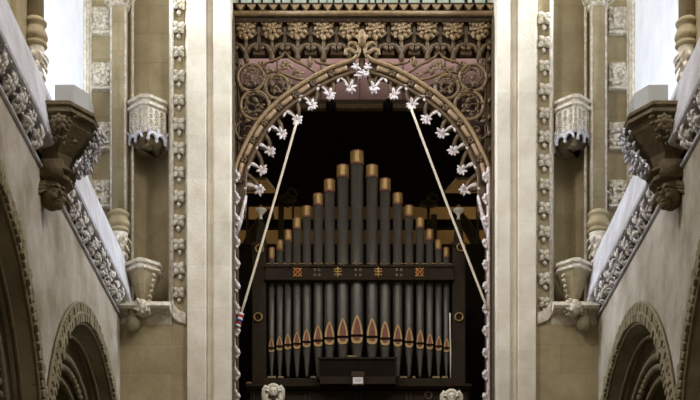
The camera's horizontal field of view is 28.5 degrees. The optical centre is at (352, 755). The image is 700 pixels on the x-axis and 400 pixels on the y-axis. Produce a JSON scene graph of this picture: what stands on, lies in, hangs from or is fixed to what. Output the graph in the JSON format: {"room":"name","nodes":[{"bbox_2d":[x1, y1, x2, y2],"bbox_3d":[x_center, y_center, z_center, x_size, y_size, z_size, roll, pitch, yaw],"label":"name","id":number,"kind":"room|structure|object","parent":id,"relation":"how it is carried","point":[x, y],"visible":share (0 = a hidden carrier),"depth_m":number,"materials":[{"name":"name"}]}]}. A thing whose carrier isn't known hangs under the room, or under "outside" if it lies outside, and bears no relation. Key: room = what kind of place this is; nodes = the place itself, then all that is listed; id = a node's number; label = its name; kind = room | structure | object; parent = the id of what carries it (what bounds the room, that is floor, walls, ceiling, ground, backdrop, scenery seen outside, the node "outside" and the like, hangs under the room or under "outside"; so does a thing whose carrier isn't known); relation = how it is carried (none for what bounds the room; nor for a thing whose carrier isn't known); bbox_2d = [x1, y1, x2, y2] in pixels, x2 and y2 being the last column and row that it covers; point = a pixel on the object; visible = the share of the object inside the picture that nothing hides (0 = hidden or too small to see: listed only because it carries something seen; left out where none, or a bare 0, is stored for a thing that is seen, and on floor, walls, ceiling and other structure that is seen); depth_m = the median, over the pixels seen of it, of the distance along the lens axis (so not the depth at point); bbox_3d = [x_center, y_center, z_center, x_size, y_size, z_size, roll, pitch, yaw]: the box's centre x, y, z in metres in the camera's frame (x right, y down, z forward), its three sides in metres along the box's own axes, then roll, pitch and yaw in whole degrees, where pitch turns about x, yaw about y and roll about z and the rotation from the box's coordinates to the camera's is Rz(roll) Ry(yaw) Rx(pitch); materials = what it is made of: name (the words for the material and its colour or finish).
{"room":"church","nodes":[
{"label":"church","id":0,"kind":"room"},
{"bbox_2d":[7,0,26,42],"bbox_3d":[-3.710,-9.700,14.950,0.320,6.400,1.300,0,0,0],"label":"wall pier","id":1,"kind":"object","parent":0,"point":[18,7],"depth_m":14.73,"materials":[{"name":"beige stone"}]},
{"bbox_2d":[26,0,48,81],"bbox_3d":[-3.475,-10.038,15.100,0.287,5.524,0.287,0,0,23],"label":"shaft","id":2,"kind":"object","parent":1,"relation":"attached to","point":[37,38],"visible":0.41,"depth_m":15.01,"materials":[{"name":"stone"}]},
{"bbox_2d":[0,303,91,399],"bbox_3d":[-3.896,-2.370,13.800,0.529,7.940,13.600,0,0,0],"label":"wall","id":3,"kind":"structure","parent":0,"point":[72,350],"depth_m":17.80,"materials":[{"name":"stone"}]},
{"bbox_2d":[0,258,23,399],"bbox_3d":[-3.635,-4.177,12.370,0.310,2.245,4.836,0,0,0],"label":"trim","id":4,"kind":"structure","parent":3,"relation":"attached to","point":[4,395],"depth_m":14.22,"materials":[{"name":"stone"}]},
{"bbox_2d":[59,335,99,399],"bbox_3d":[-3.635,-4.177,17.700,0.310,2.245,4.836,0,0,0],"label":"trim","id":5,"kind":"structure","parent":3,"relation":"attached to","point":[69,369],"depth_m":18.00,"materials":[{"name":"stone"}]},
{"bbox_2d":[0,94,119,399],"bbox_3d":[-3.500,-2.375,13.800,0.260,7.950,13.600,0,0,0],"label":"wall","id":6,"kind":"structure","parent":0,"point":[63,274],"depth_m":14.98,"materials":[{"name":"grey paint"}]},
{"bbox_2d":[0,160,47,399],"bbox_3d":[-3.353,-4.656,12.370,0.139,2.066,5.379,0,0,0],"label":"trim","id":7,"kind":"structure","parent":6,"relation":"attached to","point":[8,205],"depth_m":14.04,"materials":[{"name":"stone"}]},
{"bbox_2d":[38,159,70,211],"bbox_3d":[-3.261,-6.161,14.974,0.328,0.518,0.416,0,0,0],"label":"corbel","id":8,"kind":"object","parent":6,"relation":"attached to","point":[54,195],"visible":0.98,"depth_m":14.85,"materials":[{"name":"brown stone"}]},
{"bbox_2d":[0,85,121,317],"bbox_3d":[-3.355,-6.345,13.490,0.044,0.044,12.980,0,0,0],"label":"trim","id":9,"kind":"structure","parent":6,"relation":"attached to","point":[2,92],"depth_m":16.06,"materials":[{"name":"stone"}]},
{"bbox_2d":[0,42,127,307],"bbox_3d":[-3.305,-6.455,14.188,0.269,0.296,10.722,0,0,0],"label":"trim","id":10,"kind":"structure","parent":6,"relation":"attached to","point":[9,84],"depth_m":15.95,"materials":[{"name":"stone"}]},
{"bbox_2d":[41,100,107,193],"bbox_3d":[-3.023,-6.581,15.056,0.654,0.752,1.048,0,0,0],"label":"wall bracket","id":11,"kind":"object","parent":6,"relation":"attached to","point":[76,131],"visible":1,"depth_m":14.89,"materials":[{"name":"brown stone"}]},
{"bbox_2d":[55,85,93,112],"bbox_3d":[-3.027,-7.072,15.095,0.325,0.231,0.690,0,0,0],"label":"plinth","id":12,"kind":"object","parent":11,"relation":"on","point":[73,93],"visible":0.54,"depth_m":14.76,"materials":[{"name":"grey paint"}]},
{"bbox_2d":[47,301,118,399],"bbox_3d":[-3.353,-4.656,17.700,0.139,2.066,5.379,0,0,0],"label":"trim","id":13,"kind":"structure","parent":6,"relation":"attached to","point":[77,313],"depth_m":16.42,"materials":[{"name":"stone"}]},
{"bbox_2d":[118,301,172,324],"bbox_3d":[-2.994,-6.374,20.185,0.741,0.346,0.950,0,0,0],"label":"sill","id":14,"kind":"structure","parent":6,"relation":"attached to","point":[161,311],"depth_m":19.88,"materials":[{"name":"stone"}]},
{"bbox_2d":[125,257,162,332],"bbox_3d":[-3.043,-6.613,19.924,0.522,1.058,0.553,0,0,0],"label":"pedestal","id":15,"kind":"object","parent":14,"relation":"on","point":[144,274],"visible":1,"depth_m":19.86,"materials":[{"name":"stone"}]},
{"bbox_2d":[43,0,82,160],"bbox_3d":[-3.985,-9.675,13.750,0.250,6.450,13.500,0,0,0],"label":"window","id":16,"kind":"structure","parent":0,"point":[64,18],"depth_m":18.46,"materials":[{"name":"white glass"}]},
{"bbox_2d":[0,0,131,300],"bbox_3d":[-3.612,-6.865,13.495,0.835,0.730,12.990,0,0,0],"label":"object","id":17,"kind":"structure","parent":16,"relation":"attached to","point":[23,63],"depth_m":14.46,"materials":[{"name":"stone"}]},
{"bbox_2d":[83,0,91,184],"bbox_3d":[-3.838,-9.650,19.905,0.063,6.400,0.294,0,0,8],"label":"trim","id":18,"kind":"structure","parent":16,"relation":"attached to","point":[87,4],"depth_m":19.94,"materials":[{"name":"stone"}]},
{"bbox_2d":[92,0,186,399],"bbox_3d":[-2.883,-5.650,20.590,2.170,14.500,1.220,0,0,0],"label":"wall","id":19,"kind":"structure","parent":0,"point":[153,359],"depth_m":20.12,"materials":[{"name":"beige stone"}]},
{"bbox_2d":[92,180,109,208],"bbox_3d":[-3.710,-8.181,20.067,0.388,0.415,0.125,0,0,0],"label":"boss","id":20,"kind":"object","parent":19,"relation":"attached to","point":[101,188],"visible":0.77,"depth_m":20.03,"materials":[{"name":"stone"}]},
{"bbox_2d":[92,62,109,91],"bbox_3d":[-3.664,-9.891,20.068,0.387,0.415,0.124,0,0,0],"label":"boss","id":21,"kind":"object","parent":19,"relation":"attached to","point":[100,70],"visible":0.98,"depth_m":20.03,"materials":[{"name":"stone"}]},
{"bbox_2d":[92,6,109,35],"bbox_3d":[-3.678,-10.688,20.068,0.361,0.445,0.124,0,0,0],"label":"boss","id":22,"kind":"object","parent":19,"relation":"attached to","point":[100,14],"visible":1,"depth_m":20.03,"materials":[{"name":"stone"}]},
{"bbox_2d":[98,121,109,150],"bbox_3d":[-3.676,-9.021,20.068,0.364,0.415,0.124,0,0,0],"label":"boss","id":23,"kind":"object","parent":19,"relation":"attached to","point":[105,126],"visible":0.29,"depth_m":20.03,"materials":[{"name":"stone"}]},
{"bbox_2d":[104,0,134,262],"bbox_3d":[-3.395,-9.951,20.000,0.465,5.697,0.467,0,0,-24],"label":"shaft","id":24,"kind":"object","parent":19,"relation":"attached to","point":[119,216],"visible":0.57,"depth_m":19.89,"materials":[{"name":"stone"}]},
{"bbox_2d":[127,94,168,157],"bbox_3d":[-2.983,-9.127,19.992,0.615,0.735,0.506,0,0,0],"label":"canopy","id":25,"kind":"object","parent":19,"relation":"attached to","point":[148,113],"visible":1,"depth_m":19.90,"materials":[{"name":"stone"}]},
{"bbox_2d":[131,0,186,312],"bbox_3d":[-2.814,-9.667,20.048,0.842,6.465,0.066,0,0,3],"label":"trim","id":26,"kind":"structure","parent":19,"relation":"attached to","point":[171,10],"depth_m":20.03,"materials":[{"name":"stone"}]},
{"bbox_2d":[173,94,183,111],"bbox_3d":[-2.527,-9.480,20.012,0.156,0.235,0.107,0,0,16],"label":"flower","id":27,"kind":"object","parent":19,"relation":"attached to","point":[178,99],"visible":1,"depth_m":19.99,"materials":[{"name":"stone"}]},
{"bbox_2d":[173,46,183,62],"bbox_3d":[-2.524,-10.180,20.012,0.156,0.233,0.107,0,0,-15],"label":"flower","id":28,"kind":"object","parent":19,"relation":"attached to","point":[178,51],"visible":1,"depth_m":19.99,"materials":[{"name":"stone"}]},
{"bbox_2d":[172,262,185,280],"bbox_3d":[-2.523,-7.034,20.011,0.187,0.272,0.106,0,0,-13],"label":"flower","id":29,"kind":"object","parent":19,"relation":"attached to","point":[179,268],"visible":1,"depth_m":19.99,"materials":[{"name":"stone"}]},
{"bbox_2d":[173,141,184,160],"bbox_3d":[-2.526,-8.776,20.012,0.179,0.269,0.108,0,0,14],"label":"flower","id":30,"kind":"object","parent":19,"relation":"attached to","point":[178,148],"visible":1,"depth_m":19.99,"materials":[{"name":"stone"}]},
{"bbox_2d":[173,117,184,136],"bbox_3d":[-2.525,-9.126,20.011,0.174,0.262,0.109,0,0,0],"label":"flower","id":31,"kind":"object","parent":19,"relation":"attached to","point":[178,124],"visible":1,"depth_m":19.99,"materials":[{"name":"stone"}]},
{"bbox_2d":[173,69,184,88],"bbox_3d":[-2.527,-9.827,20.012,0.174,0.259,0.107,0,0,15],"label":"flower","id":32,"kind":"object","parent":19,"relation":"attached to","point":[178,75],"visible":1,"depth_m":19.99,"materials":[{"name":"stone"}]},
{"bbox_2d":[173,21,184,39],"bbox_3d":[-2.527,-10.527,20.012,0.173,0.256,0.106,0,0,15],"label":"flower","id":33,"kind":"object","parent":19,"relation":"attached to","point":[178,27],"visible":1,"depth_m":19.99,"materials":[{"name":"stone"}]},
{"bbox_2d":[173,214,184,232],"bbox_3d":[-2.528,-7.734,20.012,0.176,0.257,0.105,0,0,15],"label":"flower","id":34,"kind":"object","parent":19,"relation":"attached to","point":[178,220],"visible":1,"depth_m":19.99,"materials":[{"name":"stone"}]},
{"bbox_2d":[173,190,184,207],"bbox_3d":[-2.527,-8.082,20.012,0.172,0.255,0.106,0,0,15],"label":"flower","id":35,"kind":"object","parent":19,"relation":"attached to","point":[178,195],"visible":1,"depth_m":19.99,"materials":[{"name":"stone"}]},
{"bbox_2d":[173,238,184,255],"bbox_3d":[-2.524,-7.385,20.012,0.163,0.243,0.107,0,0,-14],"label":"flower","id":36,"kind":"object","parent":19,"relation":"attached to","point":[178,244],"visible":1,"depth_m":19.99,"materials":[{"name":"stone"}]},
{"bbox_2d":[173,0,184,16],"bbox_3d":[-2.527,-10.872,20.012,0.181,0.271,0.107,0,0,14],"label":"flower","id":37,"kind":"object","parent":19,"relation":"attached to","point":[179,4],"visible":1,"depth_m":19.99,"materials":[{"name":"stone"}]},
{"bbox_2d":[173,166,184,183],"bbox_3d":[-2.527,-8.432,20.013,0.158,0.238,0.107,0,0,16],"label":"flower","id":38,"kind":"object","parent":19,"relation":"attached to","point":[178,171],"visible":1,"depth_m":19.99,"materials":[{"name":"stone"}]},
{"bbox_2d":[174,287,183,303],"bbox_3d":[-2.526,-6.686,20.011,0.155,0.233,0.109,2,0,0],"label":"flower","id":39,"kind":"object","parent":19,"relation":"attached to","point":[178,292],"visible":1,"depth_m":19.99,"materials":[{"name":"stone"}]},
{"bbox_2d":[172,301,186,324],"bbox_3d":[-2.517,-6.418,20.000,0.212,0.359,0.140,0,0,0],"label":"trim","id":40,"kind":"structure","parent":19,"relation":"attached to","point":[179,316],"depth_m":19.93,"materials":[{"name":"stone"}]},
{"bbox_2d":[187,0,237,399],"bbox_3d":[-2.080,-5.650,20.550,0.623,14.500,1.340,0,0,0],"label":"pilaster","id":41,"kind":"object","parent":19,"relation":"attached to","point":[209,22],"visible":0.92,"depth_m":19.90,"materials":[{"name":"beige stone"}]},
{"bbox_2d":[247,111,476,206],"bbox_3d":[0.169,-10.856,24.660,6.150,2.032,0.120,0,0,0],"label":"dark recess","id":42,"kind":"structure","parent":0,"point":[323,141],"depth_m":24.60,"materials":[{"name":"black wood"}]},
{"bbox_2d":[240,193,483,229],"bbox_3d":[0.181,-9.801,24.850,6.580,0.589,0.200,0,0,0],"label":"beam","id":43,"kind":"structure","parent":42,"relation":"attached to","point":[266,199],"depth_m":24.80,"materials":[{"name":"black wood"}]},
{"bbox_2d":[239,244,484,399],"bbox_3d":[0.202,-6.708,23.250,6.556,3.799,0.100,0,0,0],"label":"wall","id":44,"kind":"structure","parent":0,"point":[474,315],"depth_m":23.20,"materials":[{"name":"black wood"}]},
{"bbox_2d":[239,59,484,98],"bbox_3d":[0.156,-11.531,22.730,5.182,1.612,0.060,0,0,0],"label":"panelling","id":45,"kind":"object","parent":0,"point":[341,93],"visible":0.07,"depth_m":22.70,"materials":[{"name":"brown wood"}]},
{"bbox_2d":[276,59,445,103],"bbox_3d":[0.164,-11.489,22.680,5.178,1.696,0.140,0,0,0],"label":"trim","id":46,"kind":"structure","parent":45,"relation":"attached to","point":[320,101],"depth_m":22.61,"materials":[{"name":"brown wood"}]},
{"bbox_2d":[292,79,431,110],"bbox_3d":[0.162,-11.008,22.640,5.166,0.816,0.120,0,0,0],"label":"trim","id":47,"kind":"structure","parent":45,"relation":"attached to","point":[304,107],"depth_m":22.58,"materials":[{"name":"brown wood"}]},
{"bbox_2d":[326,99,335,112],"bbox_3d":[-0.360,-10.633,22.595,0.160,0.170,0.210,0,0,0],"label":"joist","id":48,"kind":"object","parent":47,"relation":"attached to","point":[330,106],"visible":0.89,"depth_m":22.53,"materials":[{"name":"black wood"}]},
{"bbox_2d":[383,99,392,112],"bbox_3d":[0.572,-10.633,22.595,0.160,0.170,0.210,0,0,0],"label":"joist","id":49,"kind":"object","parent":47,"relation":"attached to","point":[387,106],"visible":0.97,"depth_m":22.53,"materials":[{"name":"black wood"}]},
{"bbox_2d":[239,180,484,243],"bbox_3d":[0.235,-10.369,26.250,7.419,1.980,0.100,0,0,0],"label":"wall","id":50,"kind":"structure","parent":0,"point":[447,236],"depth_m":26.20,"materials":[{"name":"brown wood"}]},
{"bbox_2d":[238,0,487,2],"bbox_3d":[0.212,-13.433,24.010,5.224,0.891,0.100,0,0,0],"label":"window","id":51,"kind":"structure","parent":0,"point":[239,1],"depth_m":24.00,"materials":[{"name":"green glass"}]},
{"bbox_2d":[536,0,626,399],"bbox_3d":[3.126,-5.650,20.590,2.046,14.500,1.220,0,0,0],"label":"wall","id":52,"kind":"structure","parent":0,"point":[566,357],"depth_m":20.12,"materials":[{"name":"beige stone"}]},
{"bbox_2d":[488,0,535,399],"bbox_3d":[2.355,-5.650,20.550,0.565,14.500,1.340,0,0,0],"label":"pilaster","id":53,"kind":"object","parent":52,"relation":"attached to","point":[514,20],"visible":0.92,"depth_m":19.90,"materials":[{"name":"beige stone"}]},
{"bbox_2d":[536,301,550,324],"bbox_3d":[2.764,-6.418,20.000,0.212,0.359,0.140,0,0,0],"label":"trim","id":54,"kind":"structure","parent":52,"relation":"attached to","point":[543,316],"depth_m":19.93,"materials":[{"name":"stone"}]},
{"bbox_2d":[538,154,549,173],"bbox_3d":[2.773,-8.596,20.012,0.179,0.269,0.108,0,0,14],"label":"flower","id":55,"kind":"object","parent":52,"relation":"attached to","point":[543,160],"visible":1,"depth_m":19.99,"materials":[{"name":"stone"}]},
{"bbox_2d":[538,130,549,149],"bbox_3d":[2.775,-8.940,20.011,0.174,0.262,0.109,0,0,0],"label":"flower","id":56,"kind":"object","parent":52,"relation":"attached to","point":[544,137],"visible":1,"depth_m":19.99,"materials":[{"name":"stone"}]},
{"bbox_2d":[538,83,549,101],"bbox_3d":[2.773,-9.630,20.012,0.174,0.259,0.107,0,0,15],"label":"flower","id":57,"kind":"object","parent":52,"relation":"attached to","point":[543,88],"visible":1,"depth_m":19.99,"materials":[{"name":"stone"}]},
{"bbox_2d":[538,225,549,243],"bbox_3d":[2.772,-7.572,20.012,0.176,0.257,0.105,0,0,15],"label":"flower","id":58,"kind":"object","parent":52,"relation":"attached to","point":[544,231],"visible":1,"depth_m":19.99,"materials":[{"name":"stone"}]},
{"bbox_2d":[538,35,549,54],"bbox_3d":[2.773,-10.318,20.012,0.173,0.256,0.106,0,0,15],"label":"flower","id":59,"kind":"object","parent":52,"relation":"attached to","point":[544,41],"visible":1,"depth_m":19.99,"materials":[{"name":"stone"}]},
{"bbox_2d":[538,201,549,219],"bbox_3d":[2.773,-7.914,20.012,0.172,0.255,0.106,0,0,15],"label":"flower","id":60,"kind":"object","parent":52,"relation":"attached to","point":[544,207],"visible":1,"depth_m":19.99,"materials":[{"name":"stone"}]},
{"bbox_2d":[538,272,550,291],"bbox_3d":[2.777,-6.883,20.011,0.187,0.272,0.106,0,0,-13],"label":"flower","id":61,"kind":"object","parent":52,"relation":"attached to","point":[544,278],"visible":1,"depth_m":19.99,"materials":[{"name":"stone"}]},
{"bbox_2d":[538,11,550,31],"bbox_3d":[2.773,-10.658,20.012,0.181,0.271,0.107,0,0,14],"label":"flower","id":62,"kind":"object","parent":52,"relation":"attached to","point":[543,18],"visible":1,"depth_m":19.99,"materials":[{"name":"stone"}]},
{"bbox_2d":[539,249,549,266],"bbox_3d":[2.776,-7.228,20.012,0.163,0.243,0.107,0,0,-14],"label":"flower","id":63,"kind":"object","parent":52,"relation":"attached to","point":[544,255],"visible":1,"depth_m":19.99,"materials":[{"name":"stone"}]},
{"bbox_2d":[539,178,549,195],"bbox_3d":[2.773,-8.258,20.013,0.158,0.238,0.107,0,0,16],"label":"flower","id":64,"kind":"object","parent":52,"relation":"attached to","point":[544,183],"visible":1,"depth_m":19.99,"materials":[{"name":"stone"}]},
{"bbox_2d":[539,60,549,76],"bbox_3d":[2.776,-9.977,20.012,0.156,0.233,0.107,0,0,-15],"label":"flower","id":65,"kind":"object","parent":52,"relation":"attached to","point":[544,65],"visible":1,"depth_m":19.99,"materials":[{"name":"stone"}]},
{"bbox_2d":[539,107,549,124],"bbox_3d":[2.773,-9.289,20.012,0.156,0.235,0.107,0,0,16],"label":"flower","id":66,"kind":"object","parent":52,"relation":"attached to","point":[544,112],"visible":1,"depth_m":19.99,"materials":[{"name":"stone"}]},
{"bbox_2d":[539,297,549,310],"bbox_3d":[2.774,-6.541,20.011,0.155,0.233,0.109,2,0,0],"label":"flower","id":67,"kind":"object","parent":52,"relation":"attached to","point":[544,302],"visible":1,"depth_m":19.98,"materials":[{"name":"stone"}]},
{"bbox_2d":[536,0,586,312],"bbox_3d":[3.025,-9.667,20.048,0.770,6.465,0.067,0,0,-3],"label":"trim","id":68,"kind":"structure","parent":52,"relation":"attached to","point":[550,1],"depth_m":20.04,"materials":[{"name":"stone"}]},
{"bbox_2d":[554,94,590,157],"bbox_3d":[3.191,-9.127,19.992,0.586,0.735,0.506,0,0,0],"label":"canopy","id":69,"kind":"object","parent":52,"relation":"attached to","point":[571,112],"visible":0.99,"depth_m":19.89,"materials":[{"name":"stone"}]},
{"bbox_2d":[582,0,613,263],"bbox_3d":[3.547,-9.951,20.000,0.465,5.697,0.467,0,0,-24],"label":"shaft","id":70,"kind":"object","parent":52,"relation":"attached to","point":[597,225],"visible":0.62,"depth_m":19.89,"materials":[{"name":"stone"}]},
{"bbox_2d":[608,121,624,150],"bbox_3d":[3.882,-9.021,20.068,0.364,0.415,0.124,0,0,0],"label":"boss","id":71,"kind":"object","parent":52,"relation":"attached to","point":[613,127],"visible":0.49,"depth_m":20.04,"materials":[{"name":"stone"}]},
{"bbox_2d":[607,6,626,35],"bbox_3d":[3.880,-10.688,20.068,0.361,0.445,0.124,0,0,0],"label":"boss","id":72,"kind":"object","parent":52,"relation":"attached to","point":[617,19],"visible":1,"depth_m":20.03,"materials":[{"name":"stone"}]},
{"bbox_2d":[607,179,626,208],"bbox_3d":[3.848,-8.181,20.067,0.388,0.415,0.125,0,0,0],"label":"boss","id":73,"kind":"object","parent":52,"relation":"attached to","point":[617,188],"visible":0.77,"depth_m":20.03,"materials":[{"name":"stone"}]},
{"bbox_2d":[608,62,626,91],"bbox_3d":[3.894,-9.891,20.068,0.387,0.415,0.124,0,0,0],"label":"boss","id":74,"kind":"object","parent":52,"relation":"attached to","point":[617,79],"visible":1,"depth_m":20.03,"materials":[{"name":"stone"}]},
{"bbox_2d":[627,333,666,399],"bbox_3d":[4.075,-2.370,13.800,0.529,7.940,13.600,0,0,0],"label":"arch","id":75,"kind":"structure","parent":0,"point":[648,349],"depth_m":18.17,"materials":[{"name":"stone"}]},
{"bbox_2d":[619,335,662,399],"bbox_3d":[3.815,-4.177,17.700,0.310,2.245,4.836,0,0,0],"label":"trim","id":76,"kind":"structure","parent":75,"relation":"attached to","point":[650,368],"depth_m":17.97,"materials":[{"name":"stone"}]},
{"bbox_2d":[598,138,699,399],"bbox_3d":[3.680,-2.375,13.800,0.260,7.950,13.600,0,0,0],"label":"wall","id":77,"kind":"structure","parent":0,"point":[658,274],"depth_m":15.73,"materials":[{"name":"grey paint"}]},
{"bbox_2d":[550,301,599,324],"bbox_3d":[3.200,-6.374,20.185,0.661,0.346,0.950,0,0,0],"label":"sill","id":78,"kind":"structure","parent":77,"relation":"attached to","point":[558,317],"depth_m":19.89,"materials":[{"name":"stone"}]},
{"bbox_2d":[554,257,592,332],"bbox_3d":[3.203,-6.613,19.924,0.522,1.058,0.553,0,0,0],"label":"pedestal","id":79,"kind":"object","parent":78,"relation":"on","point":[571,274],"visible":0.99,"depth_m":19.86,"materials":[{"name":"stone"}]},
{"bbox_2d":[600,301,675,399],"bbox_3d":[3.533,-4.656,17.700,0.139,2.066,5.379,0,0,0],"label":"trim","id":80,"kind":"structure","parent":77,"relation":"attached to","point":[643,313],"depth_m":16.43,"materials":[{"name":"stone"}]},
{"bbox_2d":[594,88,699,307],"bbox_3d":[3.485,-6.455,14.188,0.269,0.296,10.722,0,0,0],"label":"trim","id":81,"kind":"structure","parent":77,"relation":"attached to","point":[693,118],"depth_m":16.75,"materials":[{"name":"stone"}]},
{"bbox_2d":[596,130,699,318],"bbox_3d":[3.535,-6.345,13.490,0.044,0.044,12.980,0,0,0],"label":"trim","id":82,"kind":"structure","parent":77,"relation":"attached to","point":[697,137],"depth_m":16.89,"materials":[{"name":"stone"}]},
{"bbox_2d":[617,100,680,193],"bbox_3d":[3.210,-6.581,15.056,0.640,0.752,1.048,0,0,0],"label":"wall bracket","id":83,"kind":"object","parent":77,"relation":"attached to","point":[646,130],"visible":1,"depth_m":14.89,"materials":[{"name":"brown stone"}]},
{"bbox_2d":[629,85,667,112],"bbox_3d":[3.208,-7.072,15.095,0.325,0.231,0.690,0,0,0],"label":"stone block","id":84,"kind":"object","parent":83,"relation":"on","point":[649,93],"visible":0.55,"depth_m":14.76,"materials":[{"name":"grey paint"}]},
{"bbox_2d":[652,159,684,211],"bbox_3d":[3.441,-6.161,14.974,0.328,0.518,0.416,0,0,0],"label":"corbel","id":85,"kind":"object","parent":77,"relation":"attached to","point":[668,196],"visible":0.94,"depth_m":14.85,"materials":[{"name":"brown stone"}]},
{"bbox_2d":[674,239,699,399],"bbox_3d":[3.533,-4.656,12.370,0.139,2.066,5.379,0,0,0],"label":"trim","id":86,"kind":"structure","parent":77,"relation":"attached to","point":[694,292],"depth_m":14.42,"materials":[{"name":"stone"}]},
{"bbox_2d":[635,0,679,156],"bbox_3d":[4.165,-9.675,13.750,0.250,6.450,13.500,0,0,0],"label":"window","id":87,"kind":"structure","parent":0,"point":[655,20],"depth_m":18.43,"materials":[{"name":"white glass"}]},
{"bbox_2d":[627,0,634,186],"bbox_3d":[4.018,-9.650,19.905,0.063,6.400,0.294,0,0,-8],"label":"trim","id":88,"kind":"structure","parent":87,"relation":"attached to","point":[630,3],"depth_m":19.93,"materials":[{"name":"stone"}]},
{"bbox_2d":[586,38,699,300],"bbox_3d":[3.792,-6.865,13.495,0.835,0.730,12.990,0,0,0],"label":"trim","id":89,"kind":"structure","parent":87,"relation":"attached to","point":[688,85],"depth_m":16.73,"materials":[{"name":"stone"}]},
{"bbox_2d":[695,0,699,45],"bbox_3d":[3.890,-9.700,14.950,0.320,6.400,1.300,0,0,0],"label":"wall pier","id":90,"kind":"object","parent":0,"point":[697,2],"depth_m":14.94,"materials":[{"name":"beige stone"}]},
{"bbox_2d":[673,0,695,83],"bbox_3d":[3.655,-10.038,15.100,0.287,5.524,0.287,0,0,23],"label":"shaft","id":91,"kind":"object","parent":90,"relation":"attached to","point":[685,36],"visible":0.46,"depth_m":15.02,"materials":[{"name":"stone"}]},
{"bbox_3d":[0.150,-4.500,23.800,7.100,0.200,6.400,0,0,0],"label":"floor","id":92,"kind":"structure","parent":0,"visible":0},
{"bbox_2d":[246,204,248,243],"bbox_3d":[-1.813,-7.020,23.640,0.043,4.840,0.080,0,0,0],"label":"post","id":93,"kind":"object","parent":92,"relation":"on","point":[247,214],"visible":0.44,"depth_m":23.60,"materials":[{"name":"brown wood"}]},
{"bbox_2d":[242,209,274,243],"bbox_3d":[-1.726,-7.126,24.200,0.711,4.952,0.208,0,0,0],"label":"brace","id":94,"kind":"object","parent":92,"relation":"on","point":[252,231],"visible":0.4,"depth_m":24.10,"materials":[{"name":"brown wood"}]},
{"bbox_2d":[261,383,284,399],"bbox_3d":[-1.208,-5.121,20.900,0.313,1.031,0.255,0,0,34],"label":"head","id":95,"kind":"object","parent":92,"relation":"on","point":[276,392],"visible":1,"depth_m":20.84},
{"bbox_2d":[278,200,283,243],"bbox_3d":[-1.231,-7.063,23.640,0.094,4.926,0.080,0,0,0],"label":"post","id":96,"kind":"object","parent":92,"relation":"on","point":[280,204],"visible":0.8,"depth_m":23.60,"materials":[{"name":"brown wood"}]},
{"bbox_2d":[292,202,293,243],"bbox_3d":[-1.026,-7.054,23.640,0.034,4.908,0.080,0,0,0],"label":"post","id":97,"kind":"object","parent":92,"relation":"on","point":[292,202],"visible":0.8,"depth_m":23.60,"materials":[{"name":"brown wood"}]},
{"bbox_2d":[278,187,297,207],"bbox_3d":[-1.104,-9.528,23.500,0.343,0.318,0.312,0,0,0],"label":"bracket","id":98,"kind":"object","parent":97,"relation":"attached to","point":[287,198],"visible":1,"depth_m":23.48,"materials":[{"name":"brown wood"}]},
{"bbox_2d":[246,149,471,399],"bbox_3d":[0.090,-6.874,21.600,3.464,4.940,1.300,0,0,0],"label":"pipe organ","id":99,"kind":"object","parent":92,"relation":"on","point":[333,381],"visible":0.98,"depth_m":21.27,"materials":[{"name":"grey metal"}]},
{"bbox_2d":[351,372,363,385],"bbox_3d":[0.076,-5.716,20.905,0.197,0.200,0.070,0,0,0],"label":"card holder","id":100,"kind":"object","parent":99,"relation":"attached to","point":[357,377],"visible":1,"depth_m":20.88,"materials":[{"name":"brown wood"}]},
{"bbox_2d":[232,3,493,399],"bbox_3d":[0.133,-7.594,20.425,4.012,7.115,0.490,0,0,0],"label":"screen","id":101,"kind":"object","parent":92,"relation":"on","point":[274,32],"visible":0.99,"depth_m":20.35,"materials":[{"name":"brown wood"}]},
{"bbox_2d":[235,120,297,327],"bbox_3d":[-1.273,-7.829,20.299,0.931,3.052,0.079,0,0,0],"label":"bell rope","id":102,"kind":"object","parent":101,"relation":"hanging from","point":[240,314],"visible":1,"depth_m":20.30,"materials":[{"name":"white fabric"}]},
{"bbox_2d":[410,106,488,309],"bbox_3d":[1.413,-8.066,20.310,1.166,2.994,0.036,0,0,1],"label":"bell rope","id":103,"kind":"object","parent":101,"relation":"hanging from","point":[411,109],"visible":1,"depth_m":20.30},
{"bbox_2d":[427,209,429,228],"bbox_3d":[1.291,-7.054,23.640,0.051,4.908,0.080,0,0,0],"label":"post","id":104,"kind":"object","parent":92,"relation":"on","point":[428,214],"visible":0.02,"depth_m":23.60,"materials":[{"name":"brown wood"}]},
{"bbox_2d":[419,192,438,212],"bbox_3d":[1.297,-9.443,23.500,0.343,0.318,0.312,0,0,0],"label":"bracket","id":105,"kind":"object","parent":104,"relation":"attached to","point":[428,203],"visible":1,"depth_m":23.48,"materials":[{"name":"brown wood"}]},
{"bbox_2d":[431,214,436,243],"bbox_3d":[1.385,-6.934,23.640,0.103,4.669,0.080,0,0,0],"label":"post","id":106,"kind":"object","parent":92,"relation":"on","point":[433,216],"visible":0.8,"depth_m":23.60,"materials":[{"name":"brown wood"}]},
{"bbox_2d":[440,388,462,399],"bbox_3d":[1.492,-5.079,20.900,0.313,0.948,0.254,0,0,-34],"label":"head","id":107,"kind":"object","parent":92,"relation":"on","point":[450,394],"visible":1,"depth_m":20.83},
{"bbox_2d":[450,209,481,243],"bbox_3d":[2.059,-7.126,24.200,0.711,4.952,0.208,0,0,0],"label":"brace","id":108,"kind":"object","parent":92,"relation":"on","point":[469,230],"visible":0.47,"depth_m":24.10,"materials":[{"name":"brown wood"}]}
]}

